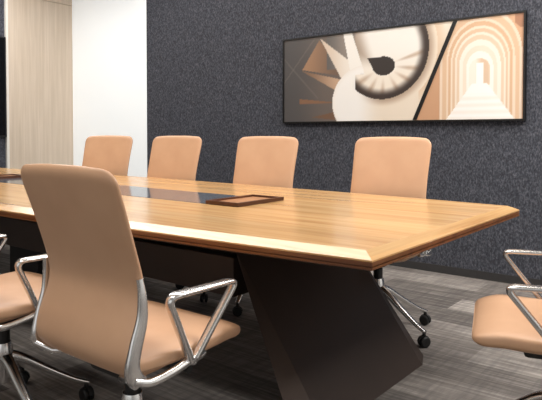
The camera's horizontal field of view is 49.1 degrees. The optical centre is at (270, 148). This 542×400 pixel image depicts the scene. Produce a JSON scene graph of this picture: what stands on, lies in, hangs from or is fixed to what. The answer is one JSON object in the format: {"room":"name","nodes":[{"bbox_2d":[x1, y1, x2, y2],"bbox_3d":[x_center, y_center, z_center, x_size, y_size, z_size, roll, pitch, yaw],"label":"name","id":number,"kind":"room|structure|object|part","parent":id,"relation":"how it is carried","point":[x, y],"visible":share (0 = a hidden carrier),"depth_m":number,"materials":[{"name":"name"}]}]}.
{"room":"conference room","nodes":[
{"label":"conference room","id":0,"kind":"room"},
{"bbox_2d":[0,0,5,167],"bbox_3d":[-4.782,-0.498,4.861,0.110,2.900,7.081,1,2,38],"label":"wall","id":1,"kind":"structure","parent":0,"point":[2,139],"depth_m":6.87,"materials":[{"name":"grey fabric"}]},
{"bbox_2d":[0,36,6,136],"bbox_3d":[-3.711,-0.686,6.075,0.049,1.156,2.040,1,2,38],"label":"wall screen","id":2,"kind":"object","parent":1,"relation":"attached to","point":[3,100],"visible":1,"depth_m":6.83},
{"bbox_2d":[4,0,9,167],"bbox_3d":[-3.070,-0.552,6.899,0.034,2.900,0.028,1,2,38],"label":"trim","id":3,"kind":"structure","parent":1,"relation":"attached to","point":[5,1],"depth_m":6.88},
{"bbox_2d":[8,0,73,168],"bbox_3d":[-2.794,-0.454,7.253,0.030,2.685,0.866,1,2,38],"label":"wood wall panel","id":4,"kind":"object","parent":1,"relation":"attached to","point":[40,52],"depth_m":7.21,"materials":[{"name":"brown wood"}]},
{"bbox_2d":[43,0,71,5],"bbox_3d":[-2.794,-1.906,7.214,0.030,0.210,0.866,1,2,38],"label":"trim","id":5,"kind":"structure","parent":1,"relation":"attached to","point":[65,2],"depth_m":7.42,"materials":[{"name":"brown wood"}]},
{"bbox_2d":[0,245,541,399],"bbox_3d":[-1.041,1.077,2.006,9.490,0.100,7.201,1,2,38],"label":"floor","id":6,"kind":"structure","parent":0,"point":[454,367],"depth_m":2.79,"materials":[{"name":"grey carpet"}]},
{"bbox_2d":[0,234,93,399],"bbox_3d":[-0.998,0.524,2.208,0.648,0.992,0.646,1,2,37],"label":"office chair","id":7,"kind":"object","parent":6,"relation":"on","point":[20,290],"visible":0.8,"depth_m":2.20,"materials":[{"name":"beige leather"}]},
{"bbox_3d":[-1.190,0.472,2.412,0.063,0.222,0.264,1,2,37],"label":"armrest","id":8,"kind":"part","parent":7,"relation":"part of","materials":[{"name":"metal"}]},
{"bbox_3d":[-1.092,0.315,2.116,0.451,0.570,0.232,1,2,37],"label":"backrest","id":9,"kind":"part","parent":7,"relation":"part of","materials":[{"name":"beige leather"}]},
{"bbox_3d":[-0.890,0.862,2.123,0.301,0.188,0.045,1,2,43],"label":"leg","id":10,"kind":"part","parent":7,"relation":"part of","materials":[{"name":"metal"}]},
{"bbox_3d":[-1.040,0.854,2.400,0.045,0.188,0.301,0,2,-11],"label":"leg","id":11,"kind":"part","parent":7,"relation":"part of","materials":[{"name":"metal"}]},
{"bbox_3d":[-0.987,0.558,2.260,0.489,0.074,0.447,1,2,37],"label":"seat","id":12,"kind":"part","parent":7,"relation":"part of","materials":[{"name":"beige leather"}]},
{"bbox_3d":[-0.785,0.480,2.101,0.063,0.222,0.264,1,2,37],"label":"armrest","id":13,"kind":"part","parent":7,"relation":"part of","materials":[{"name":"metal"}]},
{"bbox_3d":[-0.865,0.857,2.316,0.301,0.188,0.045,-1,2,-29],"label":"leg","id":14,"kind":"part","parent":7,"relation":"part of","materials":[{"name":"metal"}]},
{"bbox_2d":[82,135,132,175],"bbox_3d":[-1.416,0.424,4.836,0.631,1.054,0.617,0,2,16],"label":"office chair","id":15,"kind":"object","parent":6,"relation":"on","point":[111,153],"visible":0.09,"depth_m":4.97,"materials":[{"name":"beige leather"}]},
{"bbox_2d":[21,164,239,399],"bbox_3d":[-0.404,0.534,1.825,0.652,0.992,0.622,1,2,38],"label":"office chair","id":16,"kind":"object","parent":6,"relation":"on","point":[93,307],"visible":1,"depth_m":1.62,"materials":[{"name":"beige leather"}]},
{"bbox_3d":[-0.505,0.327,1.688,0.451,0.570,0.232,1,2,38],"label":"backrest","id":17,"kind":"part","parent":16,"relation":"part of","materials":[{"name":"beige leather"}]},
{"bbox_3d":[-0.397,0.570,1.830,0.489,0.074,0.447,1,2,38],"label":"seat","id":18,"kind":"part","parent":16,"relation":"part of","materials":[{"name":"beige leather"}]},
{"bbox_3d":[-0.199,0.492,1.668,0.063,0.222,0.264,1,2,38],"label":"armrest","id":19,"kind":"part","parent":16,"relation":"part of","materials":[{"name":"metal"}]},
{"bbox_2d":[147,136,201,288],"bbox_3d":[-0.834,0.438,4.317,0.638,1.054,0.636,1,2,26],"label":"office chair","id":20,"kind":"object","parent":6,"relation":"on","point":[171,157],"visible":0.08,"depth_m":4.46,"materials":[{"name":"beige leather"}]},
{"bbox_3d":[-0.754,0.210,4.440,0.451,0.605,0.232,1,2,26],"label":"backrest","id":21,"kind":"part","parent":20,"relation":"part of","materials":[{"name":"beige leather"}]},
{"bbox_2d":[200,136,298,316],"bbox_3d":[-0.106,0.453,3.758,0.625,1.054,0.639,1,2,26],"label":"office chair","id":22,"kind":"object","parent":6,"relation":"on","point":[260,160],"visible":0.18,"depth_m":3.91,"materials":[{"name":"beige leather"}]},
{"bbox_3d":[-0.163,0.822,3.624,0.045,0.188,0.301,0,2,14],"label":"leg","id":23,"kind":"part","parent":22,"relation":"part of","materials":[{"name":"metal"}]},
{"bbox_3d":[-0.061,0.225,3.890,0.451,0.605,0.232,1,2,26],"label":"backrest","id":24,"kind":"part","parent":22,"relation":"part of","materials":[{"name":"beige leather"}]},
{"bbox_2d":[0,168,518,399],"bbox_3d":[-1.274,0.609,3.799,5.090,0.741,1.620,1,2,38],"label":"conference table","id":25,"kind":"object","parent":6,"relation":"on","point":[304,260],"visible":0.77,"depth_m":2.46,"materials":[{"name":"brown wood"}]},
{"bbox_2d":[0,174,20,178],"bbox_3d":[-2.031,0.214,4.412,0.215,0.017,0.355,1,2,38],"label":"desk tray","id":26,"kind":"object","parent":25,"relation":"on","point":[2,176],"visible":0.73,"depth_m":4.42,"materials":[{"name":"brown wood"}]},
{"bbox_3d":[-1.274,0.288,3.790,5.050,0.016,1.580,1,2,38],"label":"underside panel","id":27,"kind":"part","parent":25,"relation":"part of","materials":[{"name":"brown wood"}]},
{"bbox_2d":[206,194,283,206],"bbox_3d":[-0.124,0.254,2.890,0.205,0.017,0.345,1,2,38],"label":"desk tray","id":28,"kind":"object","parent":25,"relation":"on","point":[252,199],"visible":1,"depth_m":2.87,"materials":[{"name":"brown wood"}]},
{"bbox_3d":[-0.124,0.259,2.890,0.171,0.008,0.311,1,2,38],"label":"panel","id":29,"kind":"part","parent":28,"relation":"part of","materials":[{"name":"brown leather"}]},
{"bbox_2d":[350,137,431,347],"bbox_3d":[0.562,0.468,3.190,0.642,1.054,0.615,1,2,30],"label":"office chair","id":30,"kind":"object","parent":6,"relation":"on","point":[386,166],"visible":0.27,"depth_m":3.32,"materials":[{"name":"beige leather"}]},
{"bbox_3d":[0.649,0.239,3.322,0.451,0.605,0.232,1,2,30],"label":"backrest","id":31,"kind":"part","parent":30,"relation":"part of","materials":[{"name":"beige leather"}]},
{"bbox_3d":[0.684,0.836,3.092,0.045,0.188,0.301,-1,2,-39],"label":"leg","id":32,"kind":"part","parent":30,"relation":"part of","materials":[{"name":"metal"}]},
{"bbox_3d":[0.561,0.534,3.180,0.489,0.074,0.447,1,2,30],"label":"seat","id":33,"kind":"part","parent":30,"relation":"part of","materials":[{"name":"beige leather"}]},
{"bbox_3d":[0.736,0.831,3.279,0.301,0.188,0.045,-1,2,-21],"label":"leg","id":34,"kind":"part","parent":30,"relation":"part of","materials":[{"name":"metal"}]},
{"bbox_2d":[472,249,541,399],"bbox_3d":[0.941,0.533,1.884,0.627,0.992,0.633,0,2,10],"label":"office chair","id":35,"kind":"object","parent":6,"relation":"on","point":[510,321],"visible":1,"depth_m":1.81,"materials":[{"name":"beige leather"}]},
{"bbox_3d":[0.882,0.568,1.892,0.447,0.074,0.489,1,2,20],"label":"seat","id":36,"kind":"part","parent":35,"relation":"part of","materials":[{"name":"beige leather"}]},
{"bbox_3d":[0.973,0.480,2.129,0.264,0.222,0.063,1,2,20],"label":"armrest","id":37,"kind":"part","parent":35,"relation":"part of","materials":[{"name":"metal"}]},
{"bbox_3d":[0.794,0.492,1.650,0.264,0.222,0.063,1,2,20],"label":"armrest","id":38,"kind":"part","parent":35,"relation":"part of","materials":[{"name":"metal"}]},
{"bbox_3d":[0.789,0.865,1.990,0.301,0.188,0.045,1,2,38],"label":"leg","id":39,"kind":"part","parent":35,"relation":"part of","materials":[{"name":"metal"}]},
{"bbox_3d":[1.162,-0.495,4.738,9.490,2.900,0.120,1,2,38],"label":"wall","id":40,"kind":"structure","parent":0,"visible":0},
{"bbox_2d":[72,0,146,176],"bbox_3d":[-1.954,-0.558,7.123,1.442,2.900,0.021,1,2,38],"label":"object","id":41,"kind":"structure","parent":40,"relation":"in","point":[109,37],"depth_m":7.06,"materials":[{"name":"white paint"}]},
{"bbox_2d":[146,0,541,279],"bbox_3d":[1.683,-0.512,4.234,7.848,2.840,0.020,1,2,38],"label":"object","id":42,"kind":"structure","parent":40,"relation":"attached to","point":[215,67],"depth_m":5.22,"materials":[{"name":"grey fabric"}]},
{"bbox_2d":[283,10,526,122],"bbox_3d":[0.945,-0.591,4.779,2.114,0.763,0.040,1,2,38],"label":"wall art","id":43,"kind":"object","parent":40,"relation":"attached to","point":[474,68],"visible":1,"depth_m":4.63},
{"bbox_2d":[389,260,541,284],"bbox_3d":[1.681,0.938,4.270,7.848,0.060,0.024,1,2,38],"label":"baseboard","id":44,"kind":"structure","parent":40,"relation":"attached to","point":[503,278],"depth_m":4.43,"materials":[{"name":"black"}]}
]}

